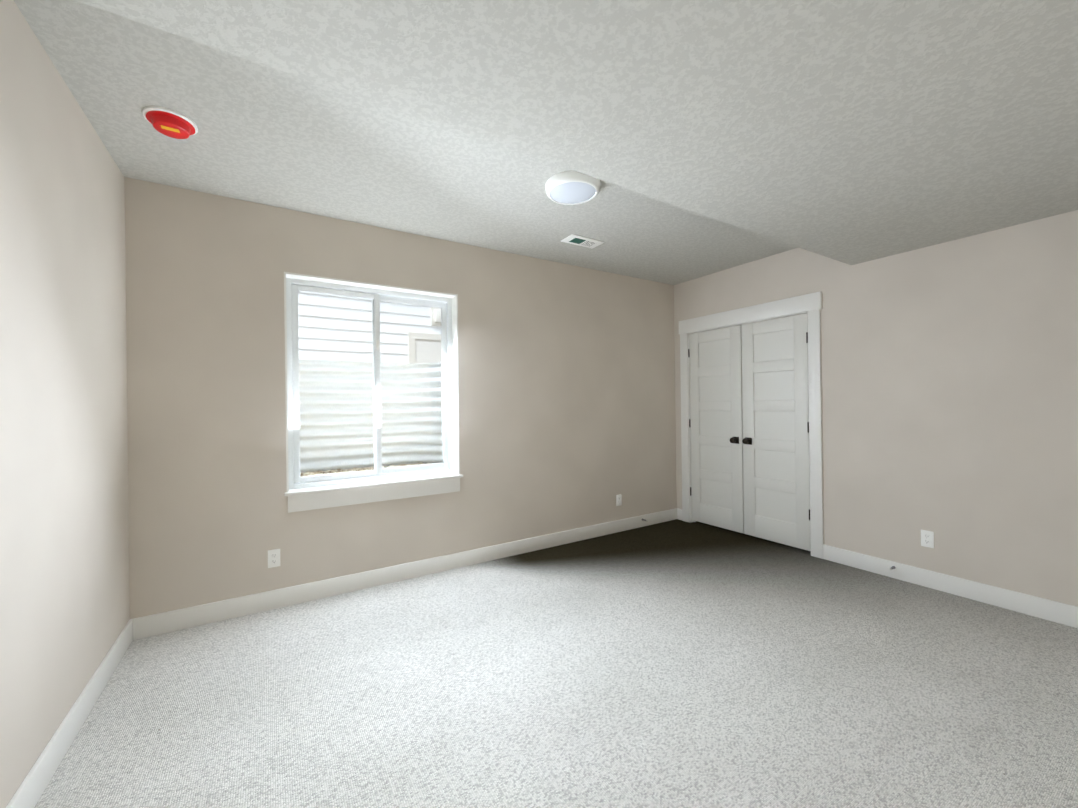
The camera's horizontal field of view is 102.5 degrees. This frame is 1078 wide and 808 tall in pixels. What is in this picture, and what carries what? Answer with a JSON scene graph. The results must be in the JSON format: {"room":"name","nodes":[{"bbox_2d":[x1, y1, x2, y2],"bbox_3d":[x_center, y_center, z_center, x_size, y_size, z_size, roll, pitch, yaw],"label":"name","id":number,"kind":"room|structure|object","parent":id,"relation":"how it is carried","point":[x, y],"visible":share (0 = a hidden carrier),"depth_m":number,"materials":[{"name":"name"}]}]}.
{"room":"empty basement bedroom","nodes":[
{"label":"empty basement bedroom","id":0,"kind":"room"},
{"bbox_2d":[0,0,129,807],"bbox_3d":[-1.234,-0.101,0.572,0.120,2.845,4.871,-1,0,-32],"label":"wall","id":1,"kind":"structure","parent":0,"point":[64,574],"depth_m":1.62,"materials":[{"name":"beige paint"}]},
{"bbox_2d":[6,618,137,807],"bbox_3d":[-1.122,1.260,0.551,0.017,0.120,4.440,-1,0,-32],"label":"baseboard","id":2,"kind":"structure","parent":1,"relation":"attached to","point":[38,778],"depth_m":1.68,"materials":[{"name":"white paint"}]},
{"bbox_2d":[124,177,676,618],"bbox_3d":[-0.470,-0.108,3.766,4.796,2.845,0.260,-1,0,-32],"label":"wall","id":3,"kind":"structure","parent":0,"point":[567,417],"depth_m":3.03,"materials":[{"name":"beige paint"}]},
{"bbox_2d":[268,549,279,567],"bbox_3d":[-1.724,1.005,2.815,0.070,0.115,0.009,-1,0,-32],"label":"electrical outlet","id":4,"kind":"object","parent":3,"relation":"attached to","point":[274,558],"visible":1,"depth_m":2.81,"materials":[{"name":"white plastic"}]},
{"bbox_2d":[284,272,462,512],"bbox_3d":[-1.200,-0.086,3.241,1.242,1.592,0.207,-1,0,-32],"label":"window unit","id":5,"kind":"structure","parent":3,"relation":"in","point":[376,297],"depth_m":3.23,"materials":[{"name":"white plastic"}]},
{"bbox_2d":[138,508,681,638],"bbox_3d":[-0.378,1.253,3.645,4.556,0.120,0.021,-1,0,-32],"label":"baseboard","id":6,"kind":"structure","parent":3,"relation":"attached to","point":[170,621],"depth_m":3.10,"materials":[{"name":"white paint"}]},
{"bbox_2d":[616,494,621,505],"bbox_3d":[0.814,0.978,4.398,0.070,0.115,0.009,-1,0,-32],"label":"electrical outlet","id":7,"kind":"object","parent":3,"relation":"attached to","point":[619,500],"visible":1,"depth_m":4.40,"materials":[{"name":"white plastic"}]},
{"bbox_2d":[14,0,797,284],"bbox_3d":[0.043,-1.428,2.916,4.556,0.220,1.745,-1,0,-32],"label":"ceiling","id":8,"kind":"structure","parent":0,"point":[267,135],"depth_m":2.33,"materials":[{"name":"paint"}]},
{"bbox_2d":[142,106,197,138],"bbox_3d":[-1.682,-1.271,1.977,0.194,0.051,0.194,-1,0,-32],"label":"smoke detector","id":9,"kind":"object","parent":8,"relation":"attached to","point":[171,123],"visible":1,"depth_m":1.94,"materials":[{"name":"red plastic"}]},
{"bbox_2d":[545,170,599,204],"bbox_3d":[0.204,-1.289,2.610,0.332,0.064,0.332,-1,0,-32],"label":"ceiling light","id":10,"kind":"object","parent":8,"relation":"attached to","point":[572,187],"visible":0.96,"depth_m":2.54,"materials":[{"name":"white plastic"}]},
{"bbox_2d":[561,234,604,248],"bbox_3d":[0.354,-1.317,3.512,0.330,0.009,0.160,-1,0,-32],"label":"thermostat","id":11,"kind":"object","parent":8,"relation":"in","point":[581,241],"visible":1,"depth_m":3.50,"materials":[{"name":"white plastic"}]},
{"bbox_2d":[34,519,1077,807],"bbox_3d":[1.177,1.351,1.815,5.856,0.120,4.811,-1,0,-32],"label":"floor","id":12,"kind":"structure","parent":0,"point":[676,663],"depth_m":1.93,"materials":[{"name":"carpet"}]},
{"bbox_2d":[75,0,1077,264],"bbox_3d":[1.233,-1.313,1.011,4.556,0.485,2.746,-1,0,-32],"label":"ceiling","id":13,"kind":"structure","parent":0,"point":[851,132],"depth_m":1.46,"materials":[{"name":"paint"}]},
{"bbox_2d":[674,210,1077,606],"bbox_3d":[2.733,-0.151,3.047,0.120,2.845,4.871,-1,0,-32],"label":"wall","id":14,"kind":"structure","parent":0,"point":[949,378],"depth_m":2.90,"materials":[{"name":"beige paint"}]},
{"bbox_2d":[688,325,743,532],"bbox_3d":[1.785,0.246,4.433,0.104,2.019,0.610,-1,0,-32],"label":"closet door","id":15,"kind":"structure","parent":14,"relation":"in","point":[716,436],"depth_m":4.42,"materials":[{"name":"white paint"}]},
{"bbox_2d":[679,291,823,558],"bbox_3d":[2.003,0.181,4.204,0.144,2.203,1.452,-1,0,-32],"label":"trim","id":16,"kind":"structure","parent":14,"relation":"attached to","point":[810,304],"depth_m":3.71,"materials":[{"name":"white paint"}]},
{"bbox_2d":[741,313,810,550],"bbox_3d":[2.113,0.241,3.907,0.104,2.019,0.610,-1,0,-32],"label":"closet door","id":17,"kind":"structure","parent":14,"relation":"in","point":[775,440],"depth_m":3.90,"materials":[{"name":"white paint"}]},
{"bbox_2d":[921,530,933,547],"bbox_3d":[2.697,0.937,3.004,0.009,0.115,0.070,-1,0,-32],"label":"outlet","id":18,"kind":"object","parent":14,"relation":"attached to","point":[927,538],"visible":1,"depth_m":3.00,"materials":[{"name":"white plastic"}]},
{"bbox_2d":[823,544,1077,627],"bbox_3d":[3.123,1.206,2.318,0.017,0.120,2.942,-1,0,-32],"label":"baseboard","id":19,"kind":"structure","parent":14,"relation":"attached to","point":[1058,612],"depth_m":2.85,"materials":[{"name":"white paint"}]},
{"bbox_3d":[-1.418,0.483,5.296,12.556,1.690,3.350,-1,0,-32],"label":"ground","id":20,"kind":"structure","parent":0,"visible":0},
{"bbox_2d":[300,462,436,476],"bbox_3d":[-1.555,0.626,3.825,1.760,0.045,1.000,-1,0,-32],"label":"gravel","id":21,"kind":"object","parent":20,"relation":"on","point":[335,471],"depth_m":4.06,"materials":[{"name":"stone"}]},
{"bbox_2d":[298,291,441,362],"bbox_3d":[-2.273,-2.904,6.600,12.556,5.510,0.485,-1,0,-32],"label":"neighbouring house","id":22,"kind":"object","parent":20,"relation":"on","point":[355,336],"depth_m":6.23,"materials":[{"name":"white paint"}]},
{"bbox_2d":[299,359,442,472],"bbox_3d":[-1.554,0.204,3.814,1.750,1.252,1.015,-1,0,-32],"label":"window well","id":23,"kind":"object","parent":20,"relation":"in","point":[334,458],"depth_m":4.28,"materials":[{"name":"metal"}]}
]}

